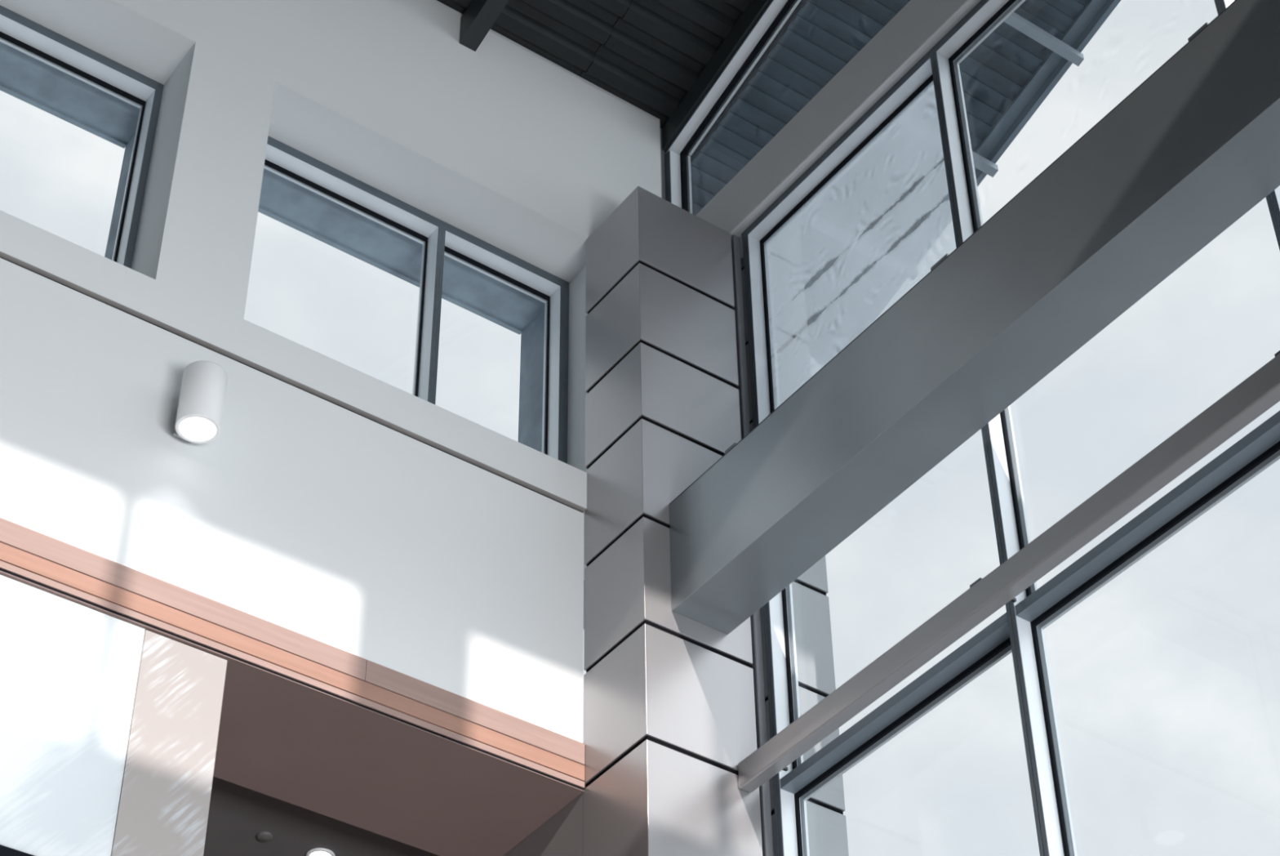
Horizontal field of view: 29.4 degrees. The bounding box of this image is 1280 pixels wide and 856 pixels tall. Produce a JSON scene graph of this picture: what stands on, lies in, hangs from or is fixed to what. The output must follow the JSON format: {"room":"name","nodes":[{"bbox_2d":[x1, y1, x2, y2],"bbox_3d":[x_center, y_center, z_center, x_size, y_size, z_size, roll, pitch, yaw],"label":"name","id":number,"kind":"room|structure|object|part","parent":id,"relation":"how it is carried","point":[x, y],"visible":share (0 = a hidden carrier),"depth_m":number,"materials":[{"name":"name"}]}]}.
{"room":"building lobby","nodes":[
{"label":"building lobby","id":0,"kind":"room"},
{"bbox_2d":[0,569,584,855],"bbox_3d":[-5.042,-0.594,6.816,11.382,0.004,0.694,25,-47,-26],"label":"ceiling","id":1,"kind":"structure","parent":0,"point":[280,737],"depth_m":9.01,"materials":[{"name":"brown paint"}]},
{"bbox_2d":[0,574,145,855],"bbox_3d":[-2.573,0.764,7.658,1.968,0.974,0.298,25,-47,-26],"label":"panel","id":2,"kind":"object","parent":1,"relation":"attached to","point":[69,669],"visible":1,"depth_m":7.92,"materials":[{"name":"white glass"}]},
{"bbox_2d":[0,844,34,855],"bbox_3d":[-2.494,1.092,7.235,1.968,0.076,0.048,25,-47,-26],"label":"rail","id":3,"kind":"object","parent":2,"relation":"attached to","point":[4,850],"visible":1,"depth_m":7.53,"materials":[{"name":"black metal"}]},
{"bbox_2d":[111,629,226,855],"bbox_3d":[-1.568,1.436,7.822,0.314,1.792,0.058,25,-47,-26],"label":"panel","id":4,"kind":"object","parent":1,"relation":"attached to","point":[165,797],"visible":1,"depth_m":8.10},
{"bbox_2d":[0,41,584,620],"bbox_3d":[-5.013,-2.384,8.763,11.806,2.539,0.304,25,-47,-26],"label":"wall","id":5,"kind":"structure","parent":0,"point":[23,77],"depth_m":10.97,"materials":[{"name":"grey paint"}]},
{"bbox_2d":[203,775,439,855],"bbox_3d":[-6.234,0.351,8.207,11.384,0.064,3.405,25,-47,-26],"label":"ceiling","id":6,"kind":"structure","parent":0,"point":[237,813],"depth_m":9.69,"materials":[{"name":"brown paint"}]},
{"bbox_2d":[305,847,335,855],"bbox_3d":[-1.288,1.726,9.822,0.120,0.011,0.120,25,-47,-26],"label":"recessed light","id":7,"kind":"object","parent":6,"relation":"in","point":[315,851],"visible":1,"depth_m":9.79,"materials":[{"name":"white paint"}]},
{"bbox_2d":[0,0,662,742],"bbox_3d":[-4.881,-2.118,8.294,11.806,3.818,0.674,25,-47,-26],"label":"wall","id":8,"kind":"structure","parent":0,"point":[308,514],"depth_m":9.50,"materials":[{"name":"white paint"}]},
{"bbox_2d":[0,5,163,268],"bbox_3d":[-3.119,-1.397,9.347,2.626,1.394,0.116,25,-47,-26],"label":"window","id":9,"kind":"structure","parent":8,"relation":"in","point":[18,32],"depth_m":10.14,"materials":[{"name":"silver metal"}]},
{"bbox_2d":[173,360,227,443],"bbox_3d":[-1.614,-0.080,8.897,0.163,0.266,0.218,25,-47,-26],"label":"wall lamp","id":10,"kind":"object","parent":8,"relation":"attached to","point":[200,410],"visible":1,"depth_m":8.82,"materials":[{"name":"white metal"}]},
{"bbox_3d":[-1.673,-0.011,8.948,0.076,0.130,0.012,25,-47,-26],"label":"wall plate","id":11,"kind":"part","parent":10,"relation":"part of","materials":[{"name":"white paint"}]},
{"bbox_2d":[0,251,586,512],"bbox_3d":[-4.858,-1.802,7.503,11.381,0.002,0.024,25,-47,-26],"label":"trim","id":12,"kind":"structure","parent":8,"relation":"attached to","point":[2,255],"depth_m":9.39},
{"bbox_2d":[263,135,568,463],"bbox_3d":[-1.046,-0.439,10.475,1.703,1.394,0.116,25,-47,-26],"label":"window","id":13,"kind":"structure","parent":8,"relation":"in","point":[438,238],"depth_m":10.84,"materials":[{"name":"silver metal"}]},
{"bbox_2d":[695,0,1279,855],"bbox_3d":[3.022,0.291,5.453,0.168,9.886,9.390,25,-47,-26],"label":"window","id":14,"kind":"structure","parent":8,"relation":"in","point":[782,228],"depth_m":10.04,"materials":[{"name":"silver metal"}]},
{"bbox_2d":[664,0,800,213],"bbox_3d":[2.876,-4.773,9.834,0.108,3.580,9.398,25,-47,-26],"label":"window frame","id":15,"kind":"structure","parent":14,"relation":"on","point":[677,164],"depth_m":11.69,"materials":[{"name":"silver metal"}]},
{"bbox_3d":[0.170,-1.111,11.675,0.080,0.564,0.040,25,-47,-26],"label":"jamb frame","id":16,"kind":"part","parent":15,"relation":"part of","materials":[{"name":"silver metal"}]},
{"bbox_3d":[2.866,-4.990,10.014,0.080,3.015,9.393,25,-47,-26],"label":"head frame","id":17,"kind":"part","parent":15,"relation":"part of","materials":[{"name":"silver metal"}]},
{"bbox_3d":[0.571,2.736,7.932,0.093,9.534,0.037,25,-47,-26],"label":"jamb frame","id":18,"kind":"part","parent":14,"relation":"part of","materials":[{"name":"silver metal"}]},
{"bbox_2d":[728,0,981,236],"bbox_3d":[2.925,-3.206,8.477,0.056,0.022,9.390,25,-47,-26],"label":"trim","id":19,"kind":"structure","parent":14,"relation":"attached to","point":[944,28],"depth_m":10.55,"materials":[{"name":"paint"}]},
{"bbox_3d":[0.933,-0.618,10.196,0.005,1.512,1.263,25,-47,-26],"label":"pane","id":20,"kind":"part","parent":14,"relation":"part of","materials":[{"name":"clear glass"}]},
{"bbox_3d":[3.107,-3.278,8.380,0.093,0.040,8.961,25,-47,-26],"label":"head frame","id":21,"kind":"part","parent":14,"relation":"part of","materials":[{"name":"silver metal"}]},
{"bbox_2d":[436,0,631,76],"bbox_3d":[-2.397,-7.229,7.533,11.330,3.319,10.092,25,-47,-26],"label":"ceiling","id":22,"kind":"structure","parent":0,"point":[567,33],"depth_m":11.57,"materials":[{"name":"black metal"}]},
{"bbox_2d":[459,0,508,51],"bbox_3d":[1.904,-5.507,9.528,0.089,3.189,9.380,25,-47,-26],"label":"roof beam","id":23,"kind":"structure","parent":22,"relation":"attached to","point":[479,16],"depth_m":11.29,"materials":[{"name":"black metal"}]},
{"bbox_2d":[503,742,586,855],"bbox_3d":[-1.318,4.875,8.310,0.118,6.860,4.090,25,-47,-26],"label":"wall","id":24,"kind":"structure","parent":0,"point":[562,834],"depth_m":9.17,"materials":[{"name":"white paint"}]},
{"bbox_2d":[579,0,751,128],"bbox_3d":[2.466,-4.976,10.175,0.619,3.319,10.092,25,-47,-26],"label":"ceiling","id":25,"kind":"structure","parent":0,"point":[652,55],"depth_m":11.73,"materials":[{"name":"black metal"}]},
{"bbox_2d":[661,0,772,155],"bbox_3d":[2.858,-5.053,10.077,0.115,3.169,9.430,25,-47,-26],"label":"roof beam","id":26,"kind":"structure","parent":25,"relation":"attached to","point":[752,14],"depth_m":11.73,"materials":[{"name":"black metal"}]},
{"bbox_2d":[685,0,804,160],"bbox_3d":[-1.583,-7.037,7.985,13.600,3.422,10.320,25,-47,-26],"label":"roof slab","id":27,"kind":"structure","parent":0,"point":[802,2],"depth_m":12.01,"materials":[{"name":"black metal"}]},
{"bbox_2d":[690,0,1120,353],"bbox_3d":[3.388,-4.559,10.694,1.375,3.558,10.120,25,-47,-26],"label":"roof eave","id":28,"kind":"object","parent":27,"relation":"attached to","point":[1010,74],"visible":0.31,"depth_m":12.10,"materials":[{"name":"metal"}]},
{"bbox_3d":[-2.953,2.924,0.742,12.050,0.149,13.500,25,-47,-26],"label":"floor","id":29,"kind":"structure","parent":0,"visible":0},
{"bbox_2d":[582,186,762,855],"bbox_3d":[0.137,2.720,7.917,0.518,9.548,0.408,25,-47,-26],"label":"column","id":30,"kind":"structure","parent":29,"relation":"on","point":[669,717],"depth_m":9.63,"materials":[{"name":"grey metal"}]},
{"bbox_3d":[0.102,0.354,9.993,0.518,0.492,0.408,25,-47,-26],"label":"cladding panel","id":31,"kind":"part","parent":30,"relation":"part of","materials":[{"name":"grey metal"}]},
{"bbox_3d":[0.086,-0.695,10.914,0.518,0.460,0.408,25,-47,-26],"label":"cladding panel","id":32,"kind":"part","parent":30,"relation":"part of","materials":[{"name":"grey metal"}]},
{"bbox_3d":[0.091,-0.337,10.599,0.518,0.447,0.408,25,-47,-26],"label":"cladding panel","id":33,"kind":"part","parent":30,"relation":"part of","materials":[{"name":"grey metal"}]},
{"bbox_3d":[0.096,0.000,10.304,0.518,0.403,0.408,25,-47,-26],"label":"cladding panel","id":34,"kind":"part","parent":30,"relation":"part of","materials":[{"name":"grey metal"}]},
{"bbox_3d":[0.108,0.743,9.652,0.518,0.498,0.408,25,-47,-26],"label":"cladding panel","id":35,"kind":"part","parent":30,"relation":"part of","materials":[{"name":"grey metal"}]},
{"bbox_3d":[0.114,1.136,9.307,0.518,0.502,0.408,25,-47,-26],"label":"cladding panel","id":36,"kind":"part","parent":30,"relation":"part of","materials":[{"name":"grey metal"}]},
{"bbox_3d":[0.119,1.531,8.961,0.518,0.502,0.408,25,-47,-26],"label":"cladding panel","id":37,"kind":"part","parent":30,"relation":"part of","materials":[{"name":"grey metal"}]},
{"bbox_2d":[669,0,1279,634],"bbox_3d":[2.843,-1.891,6.874,0.272,0.552,8.998,25,-47,-26],"label":"beam","id":38,"kind":"structure","parent":30,"relation":"attached to","point":[1192,149],"depth_m":8.38,"materials":[{"name":"grey metal"}]},
{"bbox_3d":[0.389,0.099,9.504,0.096,0.020,0.065,25,-47,-26],"label":"plate","id":39,"kind":"part","parent":38,"relation":"part of","materials":[{"name":"metal"}]},
{"bbox_3d":[1.110,-0.574,8.749,0.096,0.020,0.090,25,-47,-26],"label":"plate","id":40,"kind":"part","parent":38,"relation":"part of","materials":[{"name":"metal"}]},
{"bbox_3d":[1.858,-1.271,7.967,0.096,0.020,0.085,25,-47,-26],"label":"plate","id":41,"kind":"part","parent":38,"relation":"part of","materials":[{"name":"metal"}]},
{"bbox_2d":[737,350,1279,791],"bbox_3d":[3.041,-1.121,6.376,0.159,0.134,8.998,25,-47,-26],"label":"tube","id":42,"kind":"object","parent":30,"relation":"attached to","point":[1260,391],"visible":1,"depth_m":8.11,"materials":[{"name":"metal"}]},
{"bbox_2d":[730,234,773,855],"bbox_3d":[0.485,2.725,7.933,0.038,9.555,0.030,25,-47,-26],"label":"trim","id":43,"kind":"structure","parent":29,"relation":"on","point":[757,664],"depth_m":9.61,"materials":[{"name":"black metal"}]},
{"bbox_3d":[-5.053,-0.677,6.904,11.380,0.176,0.604,25,-47,-26],"label":"wall","id":44,"kind":"structure","parent":0,"visible":0},
{"bbox_2d":[0,568,583,789],"bbox_3d":[-4.859,-0.846,6.692,11.380,0.206,0.059,25,-47,-26],"label":"trim","id":45,"kind":"structure","parent":44,"relation":"attached to","point":[1,569],"depth_m":8.56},
{"bbox_2d":[0,517,584,787],"bbox_3d":[-4.849,-0.858,6.684,11.380,0.196,0.033,25,-47,-26],"label":"fascia","id":46,"kind":"object","parent":44,"relation":"attached to","point":[25,552],"visible":1,"depth_m":8.62,"materials":[{"name":"brown wood"}]},
{"label":"outside","id":47,"kind":"structure","parent":0,"visible":0},
{"bbox_3d":[3.516,15.196,14.503,90.000,0.200,90.000,25,-47,-26],"label":"ground","id":48,"kind":"structure","parent":47,"visible":0},
{"bbox_2d":[741,253,848,855],"bbox_3d":[0.584,2.819,8.258,0.235,9.840,0.430,25,-47,-26],"label":"column","id":49,"kind":"structure","parent":48,"relation":"on","point":[826,820],"depth_m":9.68,"materials":[{"name":"grey metal"}]},
{"bbox_3d":[0.530,-0.774,11.410,0.235,0.280,0.430,25,-47,-26],"label":"cladding panel","id":50,"kind":"part","parent":49,"relation":"part of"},
{"bbox_3d":[0.540,-0.129,10.844,0.235,0.447,0.430,25,-47,-26],"label":"cladding panel","id":51,"kind":"part","parent":49,"relation":"part of","materials":[{"name":"grey metal"}]},
{"bbox_3d":[0.534,-0.483,11.154,0.235,0.449,0.430,25,-47,-26],"label":"cladding panel","id":52,"kind":"part","parent":49,"relation":"part of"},
{"bbox_3d":[0.556,0.951,9.897,0.235,0.498,0.430,25,-47,-26],"label":"cladding panel","id":53,"kind":"part","parent":49,"relation":"part of","materials":[{"name":"grey metal"}]},
{"bbox_3d":[0.562,1.344,9.552,0.235,0.502,0.430,25,-47,-26],"label":"cladding panel","id":54,"kind":"part","parent":49,"relation":"part of","materials":[{"name":"grey metal"}]},
{"bbox_3d":[0.568,1.739,9.206,0.235,0.502,0.430,25,-47,-26],"label":"cladding panel","id":55,"kind":"part","parent":49,"relation":"part of","materials":[{"name":"grey metal"}]},
{"bbox_3d":[0.550,0.562,10.238,0.235,0.492,0.430,25,-47,-26],"label":"cladding panel","id":56,"kind":"part","parent":49,"relation":"part of","materials":[{"name":"grey metal"}]},
{"bbox_3d":[-0.035,-0.240,11.320,0.172,2.570,0.633,25,-47,-26],"label":"wall","id":57,"kind":"structure","parent":0,"visible":0},
{"bbox_2d":[659,128,666,199],"bbox_3d":[0.097,-1.065,11.625,0.036,1.050,0.040,25,-47,-26],"label":"trim","id":58,"kind":"structure","parent":57,"relation":"attached to","point":[662,152],"depth_m":11.76,"materials":[{"name":"black metal"}]}
]}

